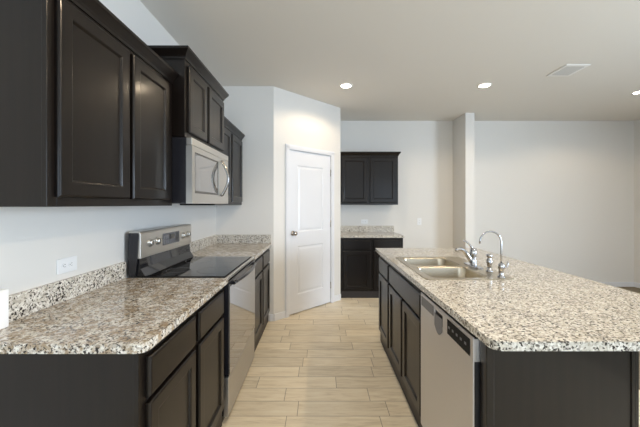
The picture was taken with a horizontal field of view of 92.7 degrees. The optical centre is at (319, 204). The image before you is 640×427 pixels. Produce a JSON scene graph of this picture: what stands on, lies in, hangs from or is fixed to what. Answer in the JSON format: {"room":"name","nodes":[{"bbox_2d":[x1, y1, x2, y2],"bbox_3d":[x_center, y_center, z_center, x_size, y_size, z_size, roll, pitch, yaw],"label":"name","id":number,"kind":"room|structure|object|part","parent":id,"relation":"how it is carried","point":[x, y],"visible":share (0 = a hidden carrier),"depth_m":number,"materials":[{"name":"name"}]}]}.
{"room":"kitchen","nodes":[
{"label":"kitchen","id":0,"kind":"room"},
{"bbox_2d":[0,0,215,294],"bbox_3d":[-1.280,-0.005,0.835,0.120,2.750,8.670,0,0,0],"label":"wall","id":1,"kind":"structure","parent":0,"point":[32,239],"depth_m":1.59,"materials":[{"name":"white paint"}]},
{"bbox_2d":[57,256,76,274],"bbox_3d":[-1.215,0.292,1.468,0.009,0.070,0.115,0,0,0],"label":"electrical outlet","id":2,"kind":"object","parent":1,"relation":"attached to","point":[68,264],"visible":1,"depth_m":1.46,"materials":[{"name":"white plastic"}]},
{"bbox_2d":[9,262,125,321],"bbox_3d":[-1.209,0.406,1.522,0.020,0.100,0.734,0,0,0],"label":"backsplash","id":3,"kind":"structure","parent":1,"relation":"attached to","point":[24,303],"depth_m":1.41,"materials":[{"name":"stone"}]},
{"bbox_2d":[0,0,177,206],"bbox_3d":[-1.049,-0.401,1.436,0.340,0.819,0.902,0,0,0],"label":"upper cabinet","id":4,"kind":"object","parent":1,"relation":"attached to","point":[86,103],"visible":1,"depth_m":1.14,"materials":[{"name":"brown wood"}]},
{"bbox_3d":[-0.905,-0.375,1.246,0.019,0.700,0.392,0,0,0],"label":"door","id":5,"kind":"part","parent":4,"relation":"part of","materials":[{"name":"brown wood"}]},
{"bbox_3d":[-1.048,-0.777,1.436,0.339,0.065,0.902,0,0,0],"label":"crown molding","id":6,"kind":"part","parent":4,"relation":"part of","materials":[{"name":"brown wood"}]},
{"bbox_3d":[-0.905,-0.375,1.651,0.019,0.700,0.362,0,0,0],"label":"door","id":7,"kind":"part","parent":4,"relation":"part of","materials":[{"name":"brown wood"}]},
{"bbox_2d":[148,45,228,152],"bbox_3d":[-1.010,-0.693,2.268,0.417,0.545,0.831,0,0,0],"label":"upper cabinet","id":8,"kind":"object","parent":1,"relation":"attached to","point":[198,97],"visible":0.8,"depth_m":1.99,"materials":[{"name":"brown wood"}]},
{"bbox_3d":[-1.010,-0.932,2.268,0.416,0.065,0.831,0,0,0],"label":"crown molding","id":9,"kind":"part","parent":8,"relation":"part of","materials":[{"name":"brown wood"}]},
{"bbox_3d":[-0.829,-0.661,2.074,0.019,0.418,0.301,0,0,0],"label":"door","id":10,"kind":"part","parent":8,"relation":"part of","materials":[{"name":"brown wood"}]},
{"bbox_2d":[172,137,229,203],"bbox_3d":[-0.971,-0.210,2.269,0.492,0.412,0.752,0,0,0],"label":"microwave","id":11,"kind":"object","parent":8,"relation":"attached to","point":[200,174],"visible":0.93,"depth_m":1.99,"materials":[{"name":"silver metal"}]},
{"bbox_3d":[-0.813,-0.185,2.188,0.037,0.362,0.590,0,0,0],"label":"door","id":12,"kind":"part","parent":11,"relation":"part of","materials":[{"name":"silver metal"}]},
{"bbox_3d":[-0.813,-0.392,2.269,0.037,0.047,0.752,0,0,0],"label":"vent panel","id":13,"kind":"part","parent":11,"relation":"part of","materials":[{"name":"silver metal"}]},
{"bbox_3d":[-0.813,-0.185,2.566,0.036,0.362,0.159,0,0,0],"label":"control panel","id":14,"kind":"part","parent":11,"relation":"part of","materials":[{"name":"silver metal"}]},
{"bbox_3d":[-0.762,-0.206,2.448,0.074,0.291,0.022,0,0,0],"label":"handle","id":15,"kind":"part","parent":11,"relation":"part of","materials":[{"name":"silver metal"}]},
{"bbox_3d":[-0.848,-0.660,2.268,0.019,0.480,0.759,0,0,0],"label":"frame","id":16,"kind":"part","parent":8,"relation":"part of","materials":[{"name":"brown wood"}]},
{"bbox_3d":[-0.829,-0.661,2.437,0.019,0.418,0.354,0,0,0],"label":"door","id":17,"kind":"part","parent":8,"relation":"part of","materials":[{"name":"brown wood"}]},
{"bbox_2d":[189,235,216,252],"bbox_3d":[-1.209,0.406,3.112,0.020,0.100,0.912,0,0,0],"label":"backsplash","id":18,"kind":"structure","parent":1,"relation":"attached to","point":[199,244],"depth_m":3.11,"materials":[{"name":"stone"}]},
{"bbox_2d":[180,116,244,204],"bbox_3d":[-1.049,-0.401,3.110,0.340,0.819,0.917,0,0,0],"label":"upper cabinet","id":19,"kind":"object","parent":1,"relation":"attached to","point":[233,137],"visible":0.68,"depth_m":3.16,"materials":[{"name":"brown wood"}]},
{"bbox_3d":[-0.905,-0.375,2.886,0.019,0.700,0.400,0,0,0],"label":"door","id":20,"kind":"part","parent":19,"relation":"part of","materials":[{"name":"brown wood"}]},
{"bbox_3d":[-0.924,-0.368,3.110,0.019,0.754,0.917,0,0,0],"label":"frame","id":21,"kind":"part","parent":19,"relation":"part of","materials":[{"name":"brown wood"}]},
{"bbox_3d":[-1.048,-0.777,3.110,0.339,0.065,0.917,0,0,0],"label":"crown molding","id":22,"kind":"part","parent":19,"relation":"part of","materials":[{"name":"brown wood"}]},
{"bbox_3d":[-0.905,-0.375,3.332,0.019,0.700,0.402,0,0,0],"label":"door","id":23,"kind":"part","parent":19,"relation":"part of","materials":[{"name":"brown wood"}]},
{"bbox_2d":[216,86,273,320],"bbox_3d":[-0.881,-0.005,3.620,0.677,2.750,0.100,0,0,0],"label":"wall","id":24,"kind":"structure","parent":0,"point":[250,109],"depth_m":3.57,"materials":[{"name":"white paint"}]},
{"bbox_2d":[217,235,270,242],"bbox_3d":[-0.885,0.406,3.558,0.627,0.100,0.020,0,0,0],"label":"backsplash","id":25,"kind":"structure","parent":24,"relation":"attached to","point":[220,238],"depth_m":3.55,"materials":[{"name":"stone"}]},
{"bbox_2d":[269,314,273,320],"bbox_3d":[-0.569,1.327,3.563,0.052,0.084,0.013,0,0,0],"label":"baseboard","id":26,"kind":"structure","parent":24,"relation":"attached to","point":[271,316],"depth_m":3.56,"materials":[{"name":"white paint"}]},
{"bbox_2d":[274,87,339,313],"bbox_3d":[-0.159,-0.005,4.008,1.161,2.750,0.100,0,0,-44],"label":"wall","id":27,"kind":"structure","parent":0,"point":[299,120],"depth_m":3.77,"materials":[{"name":"white paint"}]},
{"bbox_2d":[274,294,340,320],"bbox_3d":[-0.120,1.327,3.968,1.161,0.084,0.014,0,0,-44],"label":"baseboard","id":28,"kind":"structure","parent":27,"relation":"attached to","point":[280,315],"depth_m":3.64,"materials":[{"name":"white paint"}]},
{"bbox_2d":[285,144,333,317],"bbox_3d":[-0.144,0.320,4.008,0.851,2.100,0.121,0,0,-44],"label":"door frame","id":29,"kind":"structure","parent":27,"relation":"attached to","point":[288,147],"depth_m":3.71,"materials":[{"name":"white paint"}]},
{"bbox_2d":[290,150,330,314],"bbox_3d":[-0.104,0.345,3.974,0.736,2.026,0.106,0,0,-44],"label":"door","id":30,"kind":"structure","parent":27,"relation":"in","point":[310,173],"depth_m":3.96,"materials":[{"name":"white paint"}]},
{"bbox_3d":[-0.123,-0.070,3.986,0.457,0.840,0.008,0,0,-44],"label":"raised panel","id":31,"kind":"part","parent":30,"relation":"part of","materials":[{"name":"white paint"}]},
{"bbox_3d":[-0.123,0.830,3.986,0.457,0.610,0.008,0,0,-44],"label":"raised panel","id":32,"kind":"part","parent":30,"relation":"part of","materials":[{"name":"white paint"}]},
{"bbox_2d":[140,0,639,120],"bbox_3d":[1.990,-1.430,0.775,6.720,0.100,8.850,0,0,0],"label":"ceiling","id":33,"kind":"structure","parent":0,"point":[403,60],"depth_m":2.77,"materials":[{"name":"white paint"}]},
{"bbox_2d":[339,83,352,88],"bbox_3d":[0.304,-1.376,3.550,0.156,0.007,0.156,0,0,0],"label":"recessed light","id":34,"kind":"object","parent":33,"relation":"in","point":[344,85],"visible":1,"depth_m":3.53,"materials":[{"name":"white"}]},
{"bbox_2d":[477,83,491,87],"bbox_3d":[1.910,-1.376,3.540,0.156,0.007,0.156,0,0,0],"label":"recessed light","id":35,"kind":"object","parent":33,"relation":"in","point":[483,85],"visible":1,"depth_m":3.53,"materials":[{"name":"white"}]},
{"bbox_2d":[547,64,590,75],"bbox_3d":[2.550,-1.374,3.140,0.240,0.010,0.270,0,0,0],"label":"ceiling vent","id":36,"kind":"object","parent":33,"relation":"in","point":[568,69],"visible":1,"depth_m":3.11,"materials":[{"name":"white metal"}]},
{"bbox_2d":[222,298,639,426],"bbox_3d":[1.990,1.420,0.775,6.720,0.100,8.850,0,0,0],"label":"floor","id":37,"kind":"structure","parent":0,"point":[328,364],"depth_m":2.42,"materials":[{"name":"beige tile"}]},
{"bbox_2d":[0,288,223,426],"bbox_3d":[-0.899,0.929,1.448,0.637,0.880,0.881,0,0,0],"label":"base cabinet","id":38,"kind":"object","parent":37,"relation":"on","point":[179,381],"visible":0.77,"depth_m":1.01,"materials":[{"name":"brown wood"}]},
{"bbox_2d":[0,262,227,353],"bbox_3d":[-0.893,0.422,1.440,0.651,0.132,0.897,0,0,0],"label":"countertop","id":39,"kind":"structure","parent":38,"relation":"on","point":[102,310],"depth_m":1.26,"materials":[{"name":"stone"}]},
{"bbox_2d":[0,289,8,329],"bbox_3d":[-1.177,0.385,1.063,0.039,0.140,0.147,0,0,0],"label":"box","id":40,"kind":"object","parent":39,"relation":"on","point":[4,293],"visible":1,"depth_m":1.12,"materials":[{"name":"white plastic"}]},
{"bbox_3d":[-0.591,0.594,1.240,0.019,0.140,0.388,0,0,0],"label":"drawer","id":41,"kind":"part","parent":38,"relation":"part of","materials":[{"name":"brown wood"}]},
{"bbox_3d":[-0.591,0.961,1.240,0.019,0.558,0.388,0,0,0],"label":"door","id":42,"kind":"part","parent":38,"relation":"part of","materials":[{"name":"brown wood"}]},
{"bbox_3d":[-0.610,0.879,1.448,0.019,0.781,0.881,0,0,0],"label":"frame","id":43,"kind":"part","parent":38,"relation":"part of","materials":[{"name":"brown wood"}]},
{"bbox_3d":[-0.591,0.594,1.665,0.019,0.140,0.374,0,0,0],"label":"drawer","id":44,"kind":"part","parent":38,"relation":"part of","materials":[{"name":"brown wood"}]},
{"bbox_3d":[-0.591,0.961,1.665,0.019,0.558,0.374,0,0,0],"label":"door","id":45,"kind":"part","parent":38,"relation":"part of","materials":[{"name":"brown wood"}]},
{"bbox_2d":[128,224,256,421],"bbox_3d":[-0.856,0.771,2.272,0.687,1.198,0.761,0,0,0],"label":"stove","id":46,"kind":"object","parent":37,"relation":"on","point":[162,252],"visible":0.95,"depth_m":2.11,"materials":[{"name":"silver metal"}]},
{"bbox_3d":[-1.106,0.252,2.006,0.019,0.058,0.058,0,0,0],"label":"knob","id":47,"kind":"part","parent":46,"relation":"part of","materials":[{"name":"silver metal"}]},
{"bbox_3d":[-1.106,0.252,2.099,0.019,0.058,0.058,0,0,0],"label":"knob","id":48,"kind":"part","parent":46,"relation":"part of","materials":[{"name":"silver metal"}]},
{"bbox_3d":[-1.115,0.252,2.289,0.002,0.084,0.250,0,0,0],"label":"display panel","id":49,"kind":"part","parent":46,"relation":"part of","materials":[{"name":"grey"}]},
{"bbox_2d":[143,256,250,277],"bbox_3d":[-0.844,0.462,2.272,0.512,0.020,0.757,0,0,0],"label":"cooktop","id":50,"kind":"object","parent":46,"relation":"in","point":[194,266],"depth_m":2.18,"materials":[{"name":"black glass"}]},
{"bbox_3d":[-0.584,1.202,2.272,0.030,0.245,0.749,0,0,0],"label":"storage drawer","id":51,"kind":"part","parent":46,"relation":"part of","materials":[{"name":"silver metal"}]},
{"bbox_3d":[-0.583,0.778,2.272,0.033,0.588,0.753,0,0,0],"label":"oven door","id":52,"kind":"part","parent":46,"relation":"part of","materials":[{"name":"silver metal"}]},
{"bbox_3d":[-0.580,0.465,2.272,0.016,0.022,0.757,0,0,0],"label":"trim","id":53,"kind":"part","parent":46,"relation":"part of","materials":[{"name":"silver metal"}]},
{"bbox_3d":[-0.539,0.502,2.272,0.053,0.022,0.660,0,0,0],"label":"handle","id":54,"kind":"part","parent":46,"relation":"part of","materials":[{"name":"silver metal"}]},
{"bbox_2d":[254,248,269,351],"bbox_3d":[-0.899,0.929,3.111,0.637,0.880,0.910,0,0,0],"label":"base cabinet","id":55,"kind":"object","parent":37,"relation":"on","point":[262,268],"visible":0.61,"depth_m":3.11,"materials":[{"name":"brown wood"}]},
{"bbox_2d":[189,235,270,259],"bbox_3d":[-0.893,0.422,3.112,0.651,0.132,0.912,0,0,0],"label":"countertop","id":56,"kind":"structure","parent":55,"relation":"on","point":[215,245],"depth_m":3.21,"materials":[{"name":"stone"}]},
{"bbox_3d":[-0.591,0.961,2.890,0.019,0.558,0.400,0,0,0],"label":"door","id":57,"kind":"part","parent":55,"relation":"part of","materials":[{"name":"brown wood"}]},
{"bbox_3d":[-0.591,0.594,2.890,0.019,0.140,0.400,0,0,0],"label":"drawer","id":58,"kind":"part","parent":55,"relation":"part of","materials":[{"name":"brown wood"}]},
{"bbox_3d":[-0.591,0.594,3.334,0.019,0.140,0.400,0,0,0],"label":"drawer","id":59,"kind":"part","parent":55,"relation":"part of","materials":[{"name":"brown wood"}]},
{"bbox_3d":[-0.591,0.961,3.334,0.019,0.558,0.400,0,0,0],"label":"door","id":60,"kind":"part","parent":55,"relation":"part of","materials":[{"name":"brown wood"}]},
{"bbox_2d":[340,238,402,297],"bbox_3d":[0.754,0.929,4.739,0.915,0.880,0.617,0,0,0],"label":"base cabinet","id":61,"kind":"object","parent":37,"relation":"on","point":[359,260],"visible":0.68,"depth_m":4.44,"materials":[{"name":"brown wood"}]},
{"bbox_3d":[0.533,0.594,4.441,0.404,0.140,0.019,0,0,0],"label":"drawer","id":62,"kind":"part","parent":61,"relation":"part of","materials":[{"name":"brown wood"}]},
{"bbox_3d":[0.533,0.966,4.441,0.404,0.568,0.019,0,0,0],"label":"door","id":63,"kind":"part","parent":61,"relation":"part of","materials":[{"name":"brown wood"}]},
{"bbox_2d":[340,226,403,237],"bbox_3d":[0.759,0.422,4.734,0.926,0.132,0.629,0,0,0],"label":"countertop","id":64,"kind":"structure","parent":61,"relation":"on","point":[345,231],"depth_m":4.92,"materials":[{"name":"stone"}]},
{"bbox_3d":[0.976,0.966,4.441,0.402,0.568,0.019,0,0,0],"label":"door","id":65,"kind":"part","parent":61,"relation":"part of","materials":[{"name":"brown wood"}]},
{"bbox_3d":[0.976,0.594,4.441,0.402,0.140,0.019,0,0,0],"label":"drawer","id":66,"kind":"part","parent":61,"relation":"part of","materials":[{"name":"brown wood"}]},
{"bbox_2d":[379,256,390,363],"bbox_3d":[0.858,0.929,2.833,0.554,0.880,0.459,0,0,0],"label":"base cabinet","id":67,"kind":"object","parent":37,"relation":"on","point":[384,283],"visible":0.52,"depth_m":2.79,"materials":[{"name":"brown wood"}]},
{"bbox_3d":[0.591,0.594,2.823,0.019,0.140,0.402,0,0,0],"label":"drawer","id":68,"kind":"part","parent":67,"relation":"part of","materials":[{"name":"brown wood"}]},
{"bbox_3d":[0.591,0.961,2.823,0.019,0.558,0.402,0,0,0],"label":"door","id":69,"kind":"part","parent":67,"relation":"part of","materials":[{"name":"brown wood"}]},
{"bbox_2d":[389,264,422,426],"bbox_3d":[0.858,0.929,2.180,0.554,0.880,0.843,0,0,0],"label":"base cabinet","id":70,"kind":"object","parent":37,"relation":"on","point":[404,296],"visible":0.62,"depth_m":2.08,"materials":[{"name":"brown wood"}]},
{"bbox_3d":[0.591,0.961,2.385,0.019,0.558,0.386,0,0,0],"label":"door","id":71,"kind":"part","parent":70,"relation":"part of","materials":[{"name":"brown wood"}]},
{"bbox_3d":[0.591,0.594,2.176,0.019,0.140,0.804,0,0,0],"label":"false drawer","id":72,"kind":"part","parent":70,"relation":"part of","materials":[{"name":"brown wood"}]},
{"bbox_3d":[0.610,0.879,2.180,0.019,0.781,0.843,0,0,0],"label":"frame","id":73,"kind":"part","parent":70,"relation":"part of","materials":[{"name":"brown wood"}]},
{"bbox_3d":[0.591,0.961,1.966,0.019,0.558,0.384,0,0,0],"label":"door","id":74,"kind":"part","parent":70,"relation":"part of","materials":[{"name":"brown wood"}]},
{"bbox_2d":[375,248,639,350],"bbox_3d":[1.102,0.472,2.094,1.056,0.032,2.163,0,0,0],"label":"countertop","id":75,"kind":"structure","parent":70,"relation":"on","point":[542,308],"depth_m":1.36,"materials":[{"name":"stone"}]},
{"bbox_2d":[395,257,513,279],"bbox_3d":[0.912,0.545,2.228,0.545,0.186,0.787,0,0,0],"label":"sink","id":76,"kind":"object","parent":75,"relation":"in","point":[430,268],"visible":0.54,"depth_m":2.21,"materials":[{"name":"silver metal"}]},
{"bbox_3d":[0.868,0.545,2.413,0.365,0.186,0.338,0,0,0],"label":"bowl","id":77,"kind":"part","parent":76,"relation":"part of","materials":[{"name":"silver metal"}]},
{"bbox_3d":[0.868,0.545,2.044,0.365,0.186,0.338,0,0,0],"label":"bowl","id":78,"kind":"part","parent":76,"relation":"part of","materials":[{"name":"silver metal"}]},
{"bbox_2d":[486,254,492,272],"bbox_3d":[1.130,0.391,2.035,0.044,0.121,0.043,0,0,0],"label":"sprayer","id":79,"kind":"object","parent":76,"relation":"on","point":[489,261],"visible":1,"depth_m":2.02,"materials":[{"name":"silver metal"}]},
{"bbox_2d":[455,240,483,268],"bbox_3d":[1.065,0.354,2.225,0.162,0.194,0.220,0,0,0],"label":"kitchen faucet","id":80,"kind":"object","parent":75,"relation":"on","point":[471,257],"visible":1,"depth_m":2.21,"materials":[{"name":"silver metal"}]},
{"bbox_3d":[1.052,0.371,2.225,0.136,0.116,0.032,0,0,0],"label":"spout","id":81,"kind":"part","parent":80,"relation":"part of","materials":[{"name":"silver metal"}]},
{"bbox_3d":[1.118,0.447,2.225,0.056,0.008,0.220,0,0,0],"label":"deck plate","id":82,"kind":"part","parent":80,"relation":"part of","materials":[{"name":"silver metal"}]},
{"bbox_2d":[479,231,508,277],"bbox_3d":[1.074,0.307,1.885,0.183,0.288,0.043,0,0,0],"label":"filter faucet","id":83,"kind":"object","parent":75,"relation":"on","point":[501,266],"visible":1,"depth_m":1.88,"materials":[{"name":"silver metal"}]},
{"bbox_2d":[421,292,479,426],"bbox_3d":[0.850,0.934,1.450,0.550,0.872,0.601,0,0,0],"label":"dishwasher","id":84,"kind":"object","parent":37,"relation":"on","point":[450,353],"visible":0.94,"depth_m":1.38,"materials":[{"name":"silver metal"}]},
{"bbox_3d":[0.577,0.552,1.279,0.002,0.065,0.206,0,0,0],"label":"control panel","id":85,"kind":"part","parent":84,"relation":"part of","materials":[{"name":"black plastic"}]},
{"bbox_2d":[480,341,634,426],"bbox_3d":[0.868,0.929,1.121,0.535,0.880,0.047,0,0,0],"label":"island end panel","id":86,"kind":"object","parent":37,"relation":"on","point":[518,388],"visible":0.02,"depth_m":1.10,"materials":[{"name":"brown wood"}]},
{"bbox_3d":[1.129,0.929,1.121,0.012,0.880,0.047,0,0,0],"label":"edge trim","id":87,"kind":"part","parent":86,"relation":"part of","materials":[{"name":"brown wood"}]},
{"bbox_2d":[618,287,639,389],"bbox_3d":[3.773,1.367,0.773,2.826,0.006,8.526,0,0,0],"label":"floor","id":88,"kind":"structure","parent":37,"relation":"on","point":[633,289],"depth_m":4.82,"materials":[{"name":"brown"}]},
{"bbox_2d":[635,351,638,426],"bbox_3d":[1.143,0.929,2.080,0.012,0.880,1.963,0,0,0],"label":"panel","id":89,"kind":"object","parent":37,"relation":"on","point":[636,352],"visible":0.02,"depth_m":1.10,"materials":[{"name":"brown wood"}]},
{"bbox_2d":[453,113,473,247],"bbox_3d":[2.268,-0.005,4.830,0.135,2.750,0.440,0,0,0],"label":"wall","id":90,"kind":"structure","parent":0,"point":[463,126],"depth_m":4.68,"materials":[{"name":"white paint"}]},
{"bbox_2d":[340,121,633,281],"bbox_3d":[2.050,-0.005,5.110,6.540,2.750,0.120,0,0,0],"label":"wall","id":91,"kind":"structure","parent":0,"point":[558,195],"depth_m":5.05,"materials":[{"name":"white paint"}]},
{"bbox_2d":[361,219,367,223],"bbox_3d":[0.735,0.288,5.045,0.115,0.070,0.009,0,0,0],"label":"electrical outlet","id":92,"kind":"object","parent":91,"relation":"attached to","point":[363,221],"visible":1,"depth_m":5.04,"materials":[{"name":"white plastic"}]},
{"bbox_2d":[340,226,393,231],"bbox_3d":[0.759,0.406,5.038,0.926,0.100,0.021,0,0,0],"label":"backsplash","id":93,"kind":"structure","parent":91,"relation":"attached to","point":[342,228],"depth_m":5.03,"materials":[{"name":"stone"}]},
{"bbox_2d":[340,152,400,204],"bbox_3d":[0.772,-0.401,4.873,0.951,0.819,0.349,0,0,0],"label":"upper cabinet","id":94,"kind":"object","parent":91,"relation":"attached to","point":[366,178],"visible":0.91,"depth_m":4.73,"materials":[{"name":"brown wood"}]},
{"bbox_3d":[0.532,-0.375,4.726,0.410,0.700,0.019,0,0,0],"label":"door","id":95,"kind":"part","parent":94,"relation":"part of","materials":[{"name":"brown wood"}]},
{"bbox_3d":[0.772,-0.777,4.873,0.951,0.065,0.348,0,0,0],"label":"crown molding","id":96,"kind":"part","parent":94,"relation":"part of","materials":[{"name":"brown wood"}]},
{"bbox_3d":[0.976,-0.375,4.726,0.406,0.700,0.019,0,0,0],"label":"door","id":97,"kind":"part","parent":94,"relation":"part of","materials":[{"name":"brown wood"}]},
{"bbox_2d":[600,282,633,286],"bbox_3d":[3.206,1.327,5.043,3.962,0.084,0.013,0,0,0],"label":"baseboard","id":98,"kind":"structure","parent":91,"relation":"attached to","point":[615,284],"depth_m":5.04,"materials":[{"name":"white paint"}]},
{"bbox_2d":[634,119,639,282],"bbox_3d":[5.260,-0.005,0.775,0.120,2.750,8.550,0,0,0],"label":"wall","id":99,"kind":"structure","parent":0,"point":[636,122],"depth_m":5.00,"materials":[{"name":"white paint"}]},
{"bbox_2d":[634,282,639,287],"bbox_3d":[5.194,1.327,0.781,0.013,0.084,8.537,0,0,0],"label":"baseboard","id":100,"kind":"structure","parent":99,"relation":"attached to","point":[636,284],"depth_m":4.99,"materials":[{"name":"white paint"}]}
]}

